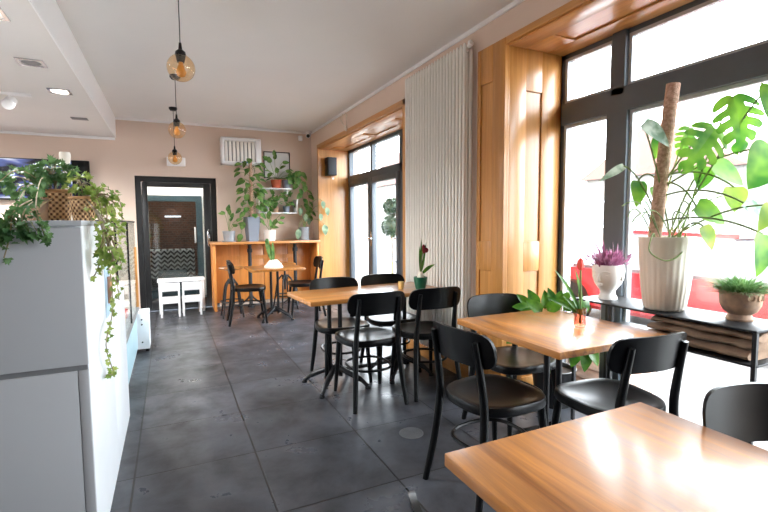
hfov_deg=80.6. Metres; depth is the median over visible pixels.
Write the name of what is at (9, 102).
spotlight
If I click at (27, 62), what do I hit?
ceiling vent
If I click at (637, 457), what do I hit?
dining table
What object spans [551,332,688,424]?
dining chair
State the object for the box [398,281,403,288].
tea light glass
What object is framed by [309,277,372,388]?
dining chair
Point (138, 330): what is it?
display case
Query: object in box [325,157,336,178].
loudspeaker
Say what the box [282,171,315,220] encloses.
potted plant
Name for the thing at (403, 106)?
trim
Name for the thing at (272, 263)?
potted cactus
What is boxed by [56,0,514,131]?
ceiling
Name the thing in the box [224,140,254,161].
grille
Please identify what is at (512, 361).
dining chair
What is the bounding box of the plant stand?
[570,295,767,444]
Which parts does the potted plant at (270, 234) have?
pot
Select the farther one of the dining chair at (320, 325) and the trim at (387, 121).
the trim at (387, 121)
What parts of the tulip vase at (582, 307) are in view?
stem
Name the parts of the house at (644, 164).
pane, pane, pane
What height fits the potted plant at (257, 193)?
0.362 m
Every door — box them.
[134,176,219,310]
[142,195,204,298]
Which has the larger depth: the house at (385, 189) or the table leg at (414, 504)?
the house at (385, 189)
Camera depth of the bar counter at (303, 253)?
7.17 m
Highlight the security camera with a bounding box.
[298,131,311,140]
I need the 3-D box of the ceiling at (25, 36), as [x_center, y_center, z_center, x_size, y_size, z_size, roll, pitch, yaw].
[-3.179,-1.392,0.945,3.560,0.285,10.200,-2,5,-25]
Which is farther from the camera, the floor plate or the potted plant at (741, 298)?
the floor plate
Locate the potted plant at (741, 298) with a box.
[698,271,767,321]
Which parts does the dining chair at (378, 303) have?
leg, leg, seat, backrest, leg, leg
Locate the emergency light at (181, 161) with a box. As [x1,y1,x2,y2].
[166,157,185,166]
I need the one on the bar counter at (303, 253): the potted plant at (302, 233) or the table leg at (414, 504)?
the potted plant at (302, 233)
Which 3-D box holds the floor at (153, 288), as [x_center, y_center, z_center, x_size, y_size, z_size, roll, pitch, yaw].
[-4.082,0.689,9.093,2.300,0.100,4.600,-2,5,-25]
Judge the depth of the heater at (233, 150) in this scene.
6.92 m
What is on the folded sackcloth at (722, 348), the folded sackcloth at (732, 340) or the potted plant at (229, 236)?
the folded sackcloth at (732, 340)
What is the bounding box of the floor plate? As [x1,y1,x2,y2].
[399,427,423,438]
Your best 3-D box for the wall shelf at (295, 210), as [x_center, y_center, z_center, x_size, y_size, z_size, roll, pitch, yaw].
[-1.703,-0.786,7.208,0.610,0.228,0.240,-2,5,-25]
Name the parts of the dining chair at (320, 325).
leg, leg, backrest, seat, leg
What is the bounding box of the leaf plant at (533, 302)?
[506,288,598,408]
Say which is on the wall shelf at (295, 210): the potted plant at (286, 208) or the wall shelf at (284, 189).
the potted plant at (286, 208)
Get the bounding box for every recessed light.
[0,8,10,21]
[46,88,72,94]
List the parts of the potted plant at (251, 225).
stem, pot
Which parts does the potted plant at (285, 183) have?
pot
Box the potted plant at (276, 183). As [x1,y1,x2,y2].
[253,150,293,187]
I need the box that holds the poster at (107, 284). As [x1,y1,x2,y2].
[104,266,111,317]
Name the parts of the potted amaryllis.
bulb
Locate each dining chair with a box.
[226,260,267,326]
[287,256,326,316]
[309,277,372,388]
[334,291,408,413]
[359,273,421,377]
[389,286,461,401]
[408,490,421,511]
[422,321,546,511]
[461,293,561,436]
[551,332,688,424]
[702,382,767,441]
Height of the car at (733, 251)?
1.295 m
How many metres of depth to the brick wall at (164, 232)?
10.95 m
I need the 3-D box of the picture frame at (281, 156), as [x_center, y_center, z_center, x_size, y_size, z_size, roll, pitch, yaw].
[-1.719,-1.456,7.272,0.417,0.420,0.025,-2,5,-25]
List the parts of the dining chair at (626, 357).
leg, seat, leg, backrest, leg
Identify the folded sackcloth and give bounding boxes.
[647,321,767,350]
[648,328,767,360]
[650,315,767,342]
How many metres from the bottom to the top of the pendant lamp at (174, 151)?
0.722 m
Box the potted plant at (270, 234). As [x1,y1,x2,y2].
[248,202,287,240]
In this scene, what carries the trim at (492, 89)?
attached to the wall at (526, 12)
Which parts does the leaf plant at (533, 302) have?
pot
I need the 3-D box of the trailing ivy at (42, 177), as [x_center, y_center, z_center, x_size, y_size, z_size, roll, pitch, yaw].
[-1.421,-0.213,1.778,0.329,0.454,0.786,-2,5,-25]
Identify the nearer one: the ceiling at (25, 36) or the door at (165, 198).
the ceiling at (25, 36)
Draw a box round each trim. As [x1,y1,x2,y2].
[0,130,114,139]
[28,0,115,137]
[115,117,305,133]
[312,0,524,133]
[317,99,404,150]
[317,145,349,277]
[402,98,407,348]
[475,37,507,375]
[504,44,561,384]
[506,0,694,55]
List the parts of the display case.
frame, panel, corner post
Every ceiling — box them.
[0,0,114,137]
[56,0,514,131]
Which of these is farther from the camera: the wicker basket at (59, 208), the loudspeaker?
the loudspeaker
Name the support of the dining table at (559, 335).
on the floor at (223, 418)
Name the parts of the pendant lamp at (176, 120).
bulb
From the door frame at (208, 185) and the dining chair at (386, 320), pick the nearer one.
the dining chair at (386, 320)
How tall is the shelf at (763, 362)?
0.010 m
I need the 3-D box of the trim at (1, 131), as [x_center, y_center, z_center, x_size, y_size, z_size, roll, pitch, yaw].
[-5.351,-1.562,5.548,3.560,0.035,0.020,-2,5,-25]
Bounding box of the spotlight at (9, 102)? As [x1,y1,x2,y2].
[0,91,31,109]
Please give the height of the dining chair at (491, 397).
0.817 m
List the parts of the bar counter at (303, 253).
panel, panel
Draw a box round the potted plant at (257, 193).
[256,190,276,211]
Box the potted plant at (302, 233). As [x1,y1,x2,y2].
[296,199,329,239]
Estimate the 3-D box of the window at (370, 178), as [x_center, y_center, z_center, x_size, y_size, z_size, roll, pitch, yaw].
[0.038,-0.389,6.088,0.163,2.445,2.880,-2,5,-25]
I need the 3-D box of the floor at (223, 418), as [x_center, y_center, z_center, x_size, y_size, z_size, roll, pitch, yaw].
[-1.624,1.214,1.868,6.960,0.100,10.200,-2,5,-25]
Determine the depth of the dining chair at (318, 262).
6.25 m
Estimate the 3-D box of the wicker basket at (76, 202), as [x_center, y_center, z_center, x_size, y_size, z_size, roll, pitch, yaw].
[-1.325,-0.208,1.998,0.114,0.107,0.114,-2,5,-25]
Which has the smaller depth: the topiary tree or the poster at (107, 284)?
the poster at (107, 284)
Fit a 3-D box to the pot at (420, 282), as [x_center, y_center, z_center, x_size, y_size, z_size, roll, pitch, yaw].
[0.302,0.223,3.751,0.112,0.101,0.112,-2,5,-25]
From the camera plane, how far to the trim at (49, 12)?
3.48 m
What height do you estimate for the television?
0.535 m
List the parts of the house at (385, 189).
pane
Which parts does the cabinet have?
panel, panel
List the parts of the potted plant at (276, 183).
pot, stem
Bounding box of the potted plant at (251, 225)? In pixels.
[234,158,268,241]
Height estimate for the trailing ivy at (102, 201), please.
0.933 m
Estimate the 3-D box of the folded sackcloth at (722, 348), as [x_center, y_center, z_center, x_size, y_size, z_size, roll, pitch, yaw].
[1.655,0.437,2.334,0.260,0.054,0.500,-2,5,-25]
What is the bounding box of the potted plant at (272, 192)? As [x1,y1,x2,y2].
[263,189,286,211]
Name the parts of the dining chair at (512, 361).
leg, backrest, leg, seat, leg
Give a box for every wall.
[0,120,312,308]
[141,187,206,294]
[148,201,197,274]
[311,0,574,362]
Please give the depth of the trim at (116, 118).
6.80 m
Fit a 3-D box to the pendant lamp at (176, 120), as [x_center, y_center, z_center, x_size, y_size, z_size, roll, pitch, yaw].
[-2.094,-1.500,4.563,0.168,0.622,0.168,-2,5,-25]
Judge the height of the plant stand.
0.800 m
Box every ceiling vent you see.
[13,57,47,67]
[70,117,88,120]
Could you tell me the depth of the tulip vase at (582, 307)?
2.43 m
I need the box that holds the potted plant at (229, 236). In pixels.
[218,205,243,241]
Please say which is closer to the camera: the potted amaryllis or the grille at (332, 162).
the potted amaryllis
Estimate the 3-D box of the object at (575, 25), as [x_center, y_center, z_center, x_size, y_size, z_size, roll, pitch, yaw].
[1.867,-1.381,1.657,0.590,0.057,3.573,-2,5,-25]
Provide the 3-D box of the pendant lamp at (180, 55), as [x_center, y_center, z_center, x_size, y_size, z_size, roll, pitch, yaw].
[-1.287,-1.398,2.854,0.168,0.582,0.168,-2,5,-25]
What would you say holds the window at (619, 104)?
in the wall at (526, 12)
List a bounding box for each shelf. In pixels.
[256,199,297,213]
[259,188,291,194]
[576,295,767,333]
[615,321,767,367]
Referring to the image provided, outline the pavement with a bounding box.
[360,231,767,449]
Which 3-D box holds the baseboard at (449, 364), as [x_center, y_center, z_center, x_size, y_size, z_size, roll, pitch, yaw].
[0.492,0.912,4.112,0.020,0.140,1.120,-2,5,-25]
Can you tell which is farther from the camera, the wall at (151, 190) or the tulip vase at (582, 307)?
the wall at (151, 190)
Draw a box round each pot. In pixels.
[25,198,48,220]
[414,276,426,288]
[638,236,696,311]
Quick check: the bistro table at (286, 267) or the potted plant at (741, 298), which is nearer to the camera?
the potted plant at (741, 298)
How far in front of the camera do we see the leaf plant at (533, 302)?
2.95 m
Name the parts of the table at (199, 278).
leg, leg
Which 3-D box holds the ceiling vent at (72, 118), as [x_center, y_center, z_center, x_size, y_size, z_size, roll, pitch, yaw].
[-3.459,-1.559,5.147,0.160,0.006,0.120,-2,5,-25]
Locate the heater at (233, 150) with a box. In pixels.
[220,136,261,166]
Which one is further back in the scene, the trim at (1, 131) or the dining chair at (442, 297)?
the trim at (1, 131)
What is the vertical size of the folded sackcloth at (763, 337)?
0.044 m
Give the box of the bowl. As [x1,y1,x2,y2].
[719,290,763,321]
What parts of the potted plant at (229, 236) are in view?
pot, stem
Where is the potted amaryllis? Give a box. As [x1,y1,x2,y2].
[414,242,434,288]
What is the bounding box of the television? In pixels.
[0,157,90,199]
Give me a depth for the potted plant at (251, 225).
6.86 m
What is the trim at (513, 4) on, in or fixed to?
attached to the wall at (526, 12)
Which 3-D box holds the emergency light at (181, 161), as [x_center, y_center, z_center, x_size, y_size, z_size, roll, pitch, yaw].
[-3.039,-1.377,6.622,0.250,0.125,0.080,-2,5,-25]
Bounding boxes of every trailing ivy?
[0,154,79,264]
[61,171,127,378]
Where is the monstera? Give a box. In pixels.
[600,82,767,311]
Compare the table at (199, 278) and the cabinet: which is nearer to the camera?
the cabinet
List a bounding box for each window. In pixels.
[348,129,402,310]
[557,0,767,379]
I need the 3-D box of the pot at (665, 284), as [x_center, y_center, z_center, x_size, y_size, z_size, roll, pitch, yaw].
[1.557,0.093,2.506,0.276,0.400,0.276,-2,5,-25]
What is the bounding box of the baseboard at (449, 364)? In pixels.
[408,339,468,377]
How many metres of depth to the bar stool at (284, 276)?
6.72 m
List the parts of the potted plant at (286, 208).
pot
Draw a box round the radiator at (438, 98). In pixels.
[405,40,473,369]
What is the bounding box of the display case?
[24,220,150,384]
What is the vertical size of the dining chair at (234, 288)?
0.817 m
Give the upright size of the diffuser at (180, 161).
0.095 m
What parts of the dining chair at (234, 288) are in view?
leg, backrest, leg, seat, leg, leg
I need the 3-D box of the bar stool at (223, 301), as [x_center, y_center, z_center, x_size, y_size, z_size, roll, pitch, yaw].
[-2.100,0.494,6.248,0.330,0.692,0.330,-2,5,-25]
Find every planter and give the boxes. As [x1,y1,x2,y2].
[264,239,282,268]
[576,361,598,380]
[585,240,632,299]
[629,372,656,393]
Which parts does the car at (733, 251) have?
cabin glass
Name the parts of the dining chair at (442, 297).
leg, seat, leg, leg, backrest, leg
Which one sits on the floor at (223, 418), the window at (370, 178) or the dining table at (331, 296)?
the dining table at (331, 296)
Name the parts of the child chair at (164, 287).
leg, seat, rail, backrest, leg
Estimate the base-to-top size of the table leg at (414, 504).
0.817 m
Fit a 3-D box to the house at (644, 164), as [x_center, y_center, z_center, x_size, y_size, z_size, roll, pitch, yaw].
[17.096,-3.697,24.456,8.600,6.320,8.600,-2,5,-25]
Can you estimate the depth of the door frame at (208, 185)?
6.69 m
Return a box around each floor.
[110,300,586,511]
[146,275,211,311]
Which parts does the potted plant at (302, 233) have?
pot, stem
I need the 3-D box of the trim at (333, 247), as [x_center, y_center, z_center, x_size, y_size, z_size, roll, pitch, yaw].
[-0.789,-0.506,7.323,0.560,2.505,0.050,-2,5,-25]
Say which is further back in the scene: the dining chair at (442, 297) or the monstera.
the dining chair at (442, 297)
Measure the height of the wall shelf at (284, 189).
0.092 m
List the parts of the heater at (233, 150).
plate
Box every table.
[157,276,204,314]
[244,264,305,322]
[287,282,439,398]
[445,402,767,511]
[457,308,666,438]
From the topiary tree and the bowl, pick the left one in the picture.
the topiary tree
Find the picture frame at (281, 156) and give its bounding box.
[263,151,289,178]
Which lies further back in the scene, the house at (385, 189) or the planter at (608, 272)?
the house at (385, 189)
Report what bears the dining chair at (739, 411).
on the floor at (223, 418)
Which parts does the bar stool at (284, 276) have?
leg, leg, screw post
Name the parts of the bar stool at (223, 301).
leg, leg, seat, leg, leg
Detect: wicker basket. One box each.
[42,189,71,219]
[68,196,97,220]
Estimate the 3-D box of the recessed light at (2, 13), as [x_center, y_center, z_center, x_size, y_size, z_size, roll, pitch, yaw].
[-2.243,-1.371,2.532,0.200,0.006,0.200,-2,5,-25]
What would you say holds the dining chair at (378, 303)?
on the floor at (223, 418)
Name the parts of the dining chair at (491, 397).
leg, backrest, leg, leg, seat, leg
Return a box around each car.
[569,228,767,319]
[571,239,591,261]
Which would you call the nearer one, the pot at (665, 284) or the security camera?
the pot at (665, 284)
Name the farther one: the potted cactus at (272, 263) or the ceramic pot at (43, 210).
the potted cactus at (272, 263)
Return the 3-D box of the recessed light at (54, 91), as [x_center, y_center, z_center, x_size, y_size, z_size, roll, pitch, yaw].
[-2.924,-1.483,4.086,0.170,0.006,0.170,-2,5,-25]
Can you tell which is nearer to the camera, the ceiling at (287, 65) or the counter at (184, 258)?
the ceiling at (287, 65)
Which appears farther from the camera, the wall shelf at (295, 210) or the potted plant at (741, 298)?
the wall shelf at (295, 210)
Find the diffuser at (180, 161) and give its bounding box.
[168,158,183,164]
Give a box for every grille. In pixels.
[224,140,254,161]
[328,158,336,174]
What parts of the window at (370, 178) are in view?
door, door, door pull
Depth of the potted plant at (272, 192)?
7.11 m
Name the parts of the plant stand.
leg, leg, leg, leg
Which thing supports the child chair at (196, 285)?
on the floor at (223, 418)
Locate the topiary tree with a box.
[381,197,395,272]
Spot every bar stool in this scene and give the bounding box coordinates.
[218,266,244,318]
[273,262,298,308]
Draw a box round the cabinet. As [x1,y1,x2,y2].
[0,220,119,511]
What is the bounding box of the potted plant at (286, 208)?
[280,191,294,211]
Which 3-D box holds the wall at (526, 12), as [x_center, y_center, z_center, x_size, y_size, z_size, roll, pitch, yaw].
[1.287,-0.338,3.135,0.680,2.770,10.200,-2,5,-25]
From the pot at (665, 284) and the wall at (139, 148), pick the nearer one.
the pot at (665, 284)
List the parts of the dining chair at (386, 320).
leg, leg, backrest, seat, leg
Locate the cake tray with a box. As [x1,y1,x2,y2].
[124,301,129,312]
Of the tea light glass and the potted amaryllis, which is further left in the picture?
the tea light glass
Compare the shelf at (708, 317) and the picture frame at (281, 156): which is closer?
the shelf at (708, 317)
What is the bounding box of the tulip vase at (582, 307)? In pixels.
[546,258,589,326]
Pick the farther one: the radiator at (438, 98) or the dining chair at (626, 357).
the radiator at (438, 98)
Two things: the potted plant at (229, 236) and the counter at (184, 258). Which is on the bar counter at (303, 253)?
the potted plant at (229, 236)
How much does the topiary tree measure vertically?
1.947 m
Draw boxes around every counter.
[150,248,194,287]
[209,239,319,311]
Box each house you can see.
[362,152,398,238]
[579,122,767,244]
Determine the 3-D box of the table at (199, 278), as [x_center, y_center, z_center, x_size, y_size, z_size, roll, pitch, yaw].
[-2.968,0.571,6.655,0.630,0.485,0.305,-2,5,-25]
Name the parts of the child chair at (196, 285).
leg, seat, backrest, rail, leg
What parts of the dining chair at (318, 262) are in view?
leg, leg, seat, leg, backrest, leg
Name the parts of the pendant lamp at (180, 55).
cord, bulb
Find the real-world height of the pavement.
0.180 m
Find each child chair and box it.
[159,283,180,317]
[182,281,201,315]
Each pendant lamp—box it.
[166,0,194,80]
[169,74,185,138]
[169,107,177,164]
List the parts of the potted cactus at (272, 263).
pot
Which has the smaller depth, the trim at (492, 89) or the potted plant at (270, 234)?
the trim at (492, 89)

